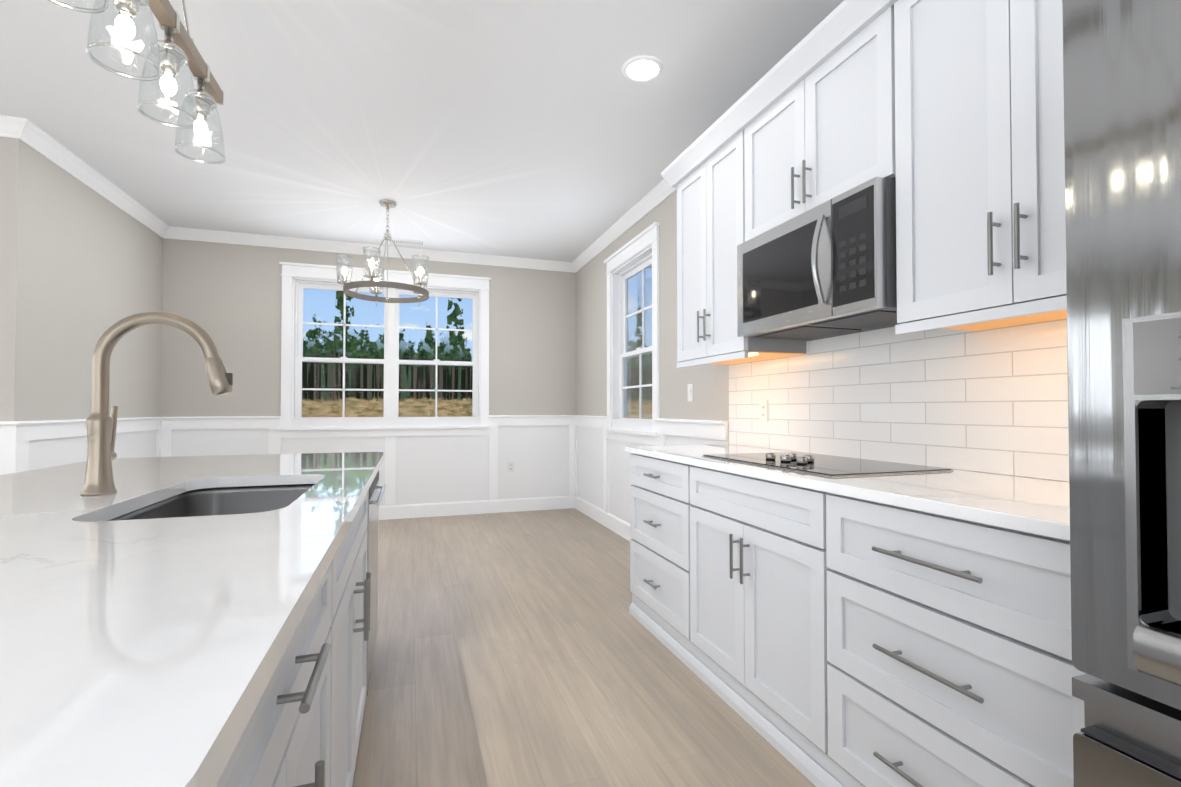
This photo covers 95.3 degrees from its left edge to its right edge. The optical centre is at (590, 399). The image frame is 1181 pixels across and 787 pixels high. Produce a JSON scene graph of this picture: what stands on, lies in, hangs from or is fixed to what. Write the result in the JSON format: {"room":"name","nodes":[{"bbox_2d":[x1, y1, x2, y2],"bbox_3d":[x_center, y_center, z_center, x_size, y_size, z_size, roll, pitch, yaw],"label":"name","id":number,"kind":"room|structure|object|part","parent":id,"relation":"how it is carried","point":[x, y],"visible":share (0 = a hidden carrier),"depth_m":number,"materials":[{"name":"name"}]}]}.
{"room":"kitchen","nodes":[
{"label":"kitchen","id":0,"kind":"room"},
{"bbox_2d":[0,137,43,420],"bbox_3d":[-4.941,-0.220,2.606,3.430,2.770,0.150,0,-1,-18],"label":"wall","id":1,"kind":"structure","parent":0,"point":[21,166],"depth_m":3.11,"materials":[{"name":"beige paint"}]},
{"bbox_2d":[0,115,39,146],"bbox_3d":[-4.829,-1.559,2.548,3.412,0.095,0.072,0,-1,-18],"label":"crown molding","id":2,"kind":"structure","parent":1,"relation":"attached to","point":[35,137],"depth_m":3.07,"materials":[{"name":"white wood"}]},
{"bbox_2d":[40,157,163,420],"bbox_3d":[-3.686,-0.198,4.022,0.150,2.770,1.740,0,-1,-18],"label":"wall","id":3,"kind":"structure","parent":0,"point":[82,267],"depth_m":3.80,"materials":[{"name":"beige paint"}]},
{"bbox_2d":[0,417,163,474],"bbox_3d":[-3.562,0.661,3.937,0.060,1.050,1.903,0,-1,-18],"label":"wainscot","id":4,"kind":"structure","parent":3,"relation":"attached to","point":[24,445],"depth_m":3.47,"materials":[{"name":"white wood"}]},
{"bbox_2d":[25,129,171,238],"bbox_3d":[-3.542,-1.536,3.965,0.072,0.095,1.800,0,-1,-18],"label":"crown molding","id":5,"kind":"structure","parent":3,"relation":"attached to","point":[51,149],"depth_m":3.80,"materials":[{"name":"white wood"}]},
{"bbox_2d":[164,238,575,416],"bbox_3d":[-2.130,-0.173,5.549,4.070,2.770,0.150,0,-1,-18],"label":"wall","id":6,"kind":"structure","parent":0,"point":[233,292],"depth_m":5.16,"materials":[{"name":"beige paint"}]},
{"bbox_2d":[164,415,571,519],"bbox_3d":[-2.020,0.686,5.459,3.930,1.050,0.065,0,-1,-18],"label":"wainscot","id":7,"kind":"structure","parent":6,"relation":"attached to","point":[423,476],"depth_m":5.63,"materials":[{"name":"white wood"}]},
{"bbox_2d":[172,226,571,271],"bbox_3d":[-2.066,-1.512,5.475,3.830,0.095,0.072,0,-1,-18],"label":"crown molding","id":8,"kind":"structure","parent":6,"relation":"attached to","point":[181,233],"depth_m":5.37,"materials":[{"name":"white wood"}]},
{"bbox_2d":[278,262,490,437],"bbox_3d":[-2.053,-0.474,5.547,2.018,1.692,0.183,0,-1,-18],"label":"window","id":9,"kind":"structure","parent":6,"relation":"in","point":[297,278],"depth_m":5.54,"materials":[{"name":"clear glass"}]},
{"bbox_2d":[508,461,513,471],"bbox_3d":[-0.866,0.727,5.869,0.070,0.116,0.008,0,-1,-18],"label":"outlet","id":10,"kind":"object","parent":6,"relation":"attached to","point":[510,466],"visible":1,"depth_m":5.87,"materials":[{"name":"white plastic"}]},
{"bbox_2d":[0,0,843,261],"bbox_3d":[-2.170,-1.699,0.540,7.660,0.120,9.670,0,-1,-18],"label":"ceiling","id":11,"kind":"structure","parent":0,"point":[541,129],"depth_m":2.94,"materials":[{"name":"white paint"}]},
{"bbox_2d":[49,0,224,163],"bbox_3d":[-1.120,-1.217,1.301,0.136,0.818,1.292,0,-1,-18],"label":"pendant light","id":12,"kind":"object","parent":11,"relation":"hanging from","point":[174,47],"visible":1,"depth_m":1.52,"materials":[{"name":"clear glass"}]},
{"bbox_2d":[336,199,428,306],"bbox_3d":[-1.646,-1.184,4.288,0.691,0.788,0.714,0,-1,-18],"label":"chandelier","id":13,"kind":"object","parent":11,"relation":"hanging from","point":[417,287],"visible":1,"depth_m":4.19,"materials":[{"name":"silver metal"}]},
{"bbox_3d":[-1.649,-1.012,4.284,0.685,0.206,0.714,0,-1,-18],"label":"glass","id":14,"kind":"part","parent":13,"relation":"part of","materials":[{"name":"clear glass"}]},
{"bbox_2d":[388,238,423,245],"bbox_3d":[-1.818,-1.557,5.302,0.340,0.009,0.120,0,-1,-18],"label":"ceiling vent","id":15,"kind":"object","parent":11,"relation":"in","point":[404,241],"visible":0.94,"depth_m":5.29,"materials":[{"name":"grey"}]},
{"bbox_2d":[622,55,662,81],"bbox_3d":[0.253,-1.599,2.610,0.200,0.012,0.200,0,-1,-18],"label":"recessed light","id":16,"kind":"object","parent":11,"relation":"in","point":[644,68],"visible":1,"depth_m":2.60,"materials":[{"name":"white plastic"}]},
{"bbox_2d":[352,508,815,786],"bbox_3d":[-2.170,1.191,0.494,7.660,0.120,9.670,0,-1,-18],"label":"floor","id":17,"kind":"structure","parent":0,"point":[521,649],"depth_m":2.24,"materials":[{"name":"brown wood"}]},
{"bbox_2d":[92,460,385,786],"bbox_3d":[-0.919,0.702,1.321,0.692,0.884,2.440,0,-1,-18],"label":"kitchen island","id":18,"kind":"object","parent":17,"relation":"on","point":[303,728],"depth_m":1.08,"materials":[{"name":"white paint"}]},
{"bbox_2d":[0,452,383,786],"bbox_3d":[-1.124,0.256,1.260,1.100,0.054,2.490,0,-1,-18],"label":"island countertop","id":19,"kind":"structure","parent":18,"relation":"on","point":[134,653],"depth_m":0.56,"materials":[{"name":"white stone"}]},
{"bbox_2d":[72,312,232,495],"bbox_3d":[-1.094,0.003,1.378,0.315,0.454,0.100,0,-1,-18],"label":"faucet","id":20,"kind":"object","parent":19,"relation":"on","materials":[{"name":"beige metal"}]},
{"bbox_2d":[629,452,684,663],"bbox_3d":[0.630,0.724,2.715,0.637,0.885,0.740,0,-1,-18],"label":"base cabinet","id":21,"kind":"object","parent":17,"relation":"on","point":[657,489],"depth_m":2.61,"materials":[{"name":"white paint"}]},
{"bbox_2d":[685,464,804,775],"bbox_3d":[0.855,0.714,2.042,0.637,0.885,0.804,0,-1,-18],"label":"base cabinet","id":22,"kind":"object","parent":17,"relation":"on","point":[743,535],"depth_m":1.91,"materials":[{"name":"white paint"}]},
{"bbox_2d":[801,488,1086,786],"bbox_3d":[1.081,0.703,1.369,0.637,0.885,0.740,0,-1,-18],"label":"base cabinet","id":23,"kind":"object","parent":17,"relation":"on","point":[818,620],"depth_m":1.25,"materials":[{"name":"white paint"}]},
{"bbox_2d":[625,444,1069,543],"bbox_3d":[0.845,0.256,2.050,0.657,0.030,2.168,0,-1,-18],"label":"countertop","id":24,"kind":"structure","parent":23,"relation":"on","point":[1031,506],"depth_m":1.52,"materials":[{"name":"white stone"}]},
{"bbox_2d":[702,451,953,476],"bbox_3d":[0.853,0.225,2.085,0.503,0.032,0.768,0,-1,-18],"label":"cooktop","id":25,"kind":"object","parent":24,"relation":"in","point":[800,462],"depth_m":1.94,"materials":[{"name":"black glass"}]},
{"bbox_2d":[1062,0,1180,786],"bbox_3d":[1.257,0.181,0.557,0.822,1.900,0.915,0,-1,-18],"label":"fridge","id":26,"kind":"object","parent":17,"relation":"on","point":[1122,97],"visible":1,"depth_m":0.82,"materials":[{"name":"grey metal"}]},
{"bbox_2d":[576,190,1066,481],"bbox_3d":[1.391,-0.235,1.708,0.150,2.770,9.670,0,-1,-18],"label":"wall","id":27,"kind":"structure","parent":0,"point":[710,382],"depth_m":4.03,"materials":[{"name":"beige paint"}]},
{"bbox_2d":[572,179,676,272],"bbox_3d":[1.285,-1.573,1.695,0.072,0.095,9.370,0,-1,-18],"label":"crown molding","id":28,"kind":"structure","parent":27,"relation":"attached to","point":[662,190],"depth_m":4.59,"materials":[{"name":"white wood"}]},
{"bbox_2d":[603,222,659,445],"bbox_3d":[0.389,-0.489,4.609,0.183,1.692,1.136,0,-1,-18],"label":"window","id":29,"kind":"structure","parent":27,"relation":"in","point":[633,373],"depth_m":4.72,"materials":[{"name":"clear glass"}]},
{"bbox_2d":[572,415,727,540],"bbox_3d":[0.311,0.672,4.623,0.040,1.050,3.060,0,-1,-18],"label":"wainscot","id":30,"kind":"structure","parent":27,"relation":"attached to","point":[580,463],"depth_m":5.00,"materials":[{"name":"white wood"}]},
{"bbox_2d":[688,384,693,400],"bbox_3d":[0.668,-0.049,3.610,0.011,0.116,0.070,0,-1,-18],"label":"light switch","id":31,"kind":"object","parent":27,"relation":"attached to","point":[690,393],"visible":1,"depth_m":3.60,"materials":[{"name":"white plastic"}]},
{"bbox_2d":[673,112,806,366],"bbox_3d":[0.768,-0.737,2.786,0.347,1.041,0.721,0,-1,-18],"label":"upper cabinet","id":32,"kind":"object","parent":27,"relation":"attached to","point":[716,189],"depth_m":2.72,"materials":[{"name":"white paint"}]},
{"bbox_2d":[721,144,888,339],"bbox_3d":[0.939,-0.524,2.102,0.453,0.475,0.760,0,-1,-18],"label":"microwave","id":33,"kind":"object","parent":27,"relation":"attached to","point":[844,167],"depth_m":1.99,"materials":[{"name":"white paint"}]},
{"bbox_2d":[749,0,892,207],"bbox_3d":[0.990,-0.985,2.127,0.347,0.567,0.800,0,-1,-18],"label":"upper cabinet","id":34,"kind":"object","parent":27,"relation":"attached to","point":[838,101],"depth_m":1.96,"materials":[{"name":"white paint"}]},
{"bbox_2d":[729,319,1068,481],"bbox_3d":[1.158,-0.020,2.149,0.008,0.525,2.147,0,-1,-18],"label":"backsplash","id":35,"kind":"structure","parent":27,"relation":"attached to","point":[995,400],"depth_m":1.97,"materials":[{"name":"tile"}]},
{"bbox_2d":[759,400,767,421],"bbox_3d":[0.915,0.058,2.847,0.008,0.116,0.070,0,-1,-18],"label":"outlet","id":36,"kind":"object","parent":35,"relation":"attached to","point":[763,410],"visible":1,"depth_m":2.84,"materials":[{"name":"white plastic"}]},
{"bbox_2d":[873,0,1066,334],"bbox_3d":[1.216,-0.759,1.445,0.347,1.041,0.753,0,-1,-18],"label":"upper cabinet","id":37,"kind":"object","parent":27,"relation":"attached to","point":[977,223],"depth_m":1.46,"materials":[{"name":"white paint"}]},
{"label":"outside","id":38,"kind":"structure","parent":0,"visible":0},
{"bbox_2d":[302,289,472,416],"bbox_3d":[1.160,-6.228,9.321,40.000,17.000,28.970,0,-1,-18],"label":"window panes","id":39,"kind":"structure","parent":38,"point":[362,347],"depth_m":21.32,"materials":[{"name":"clear glass"}]}
]}

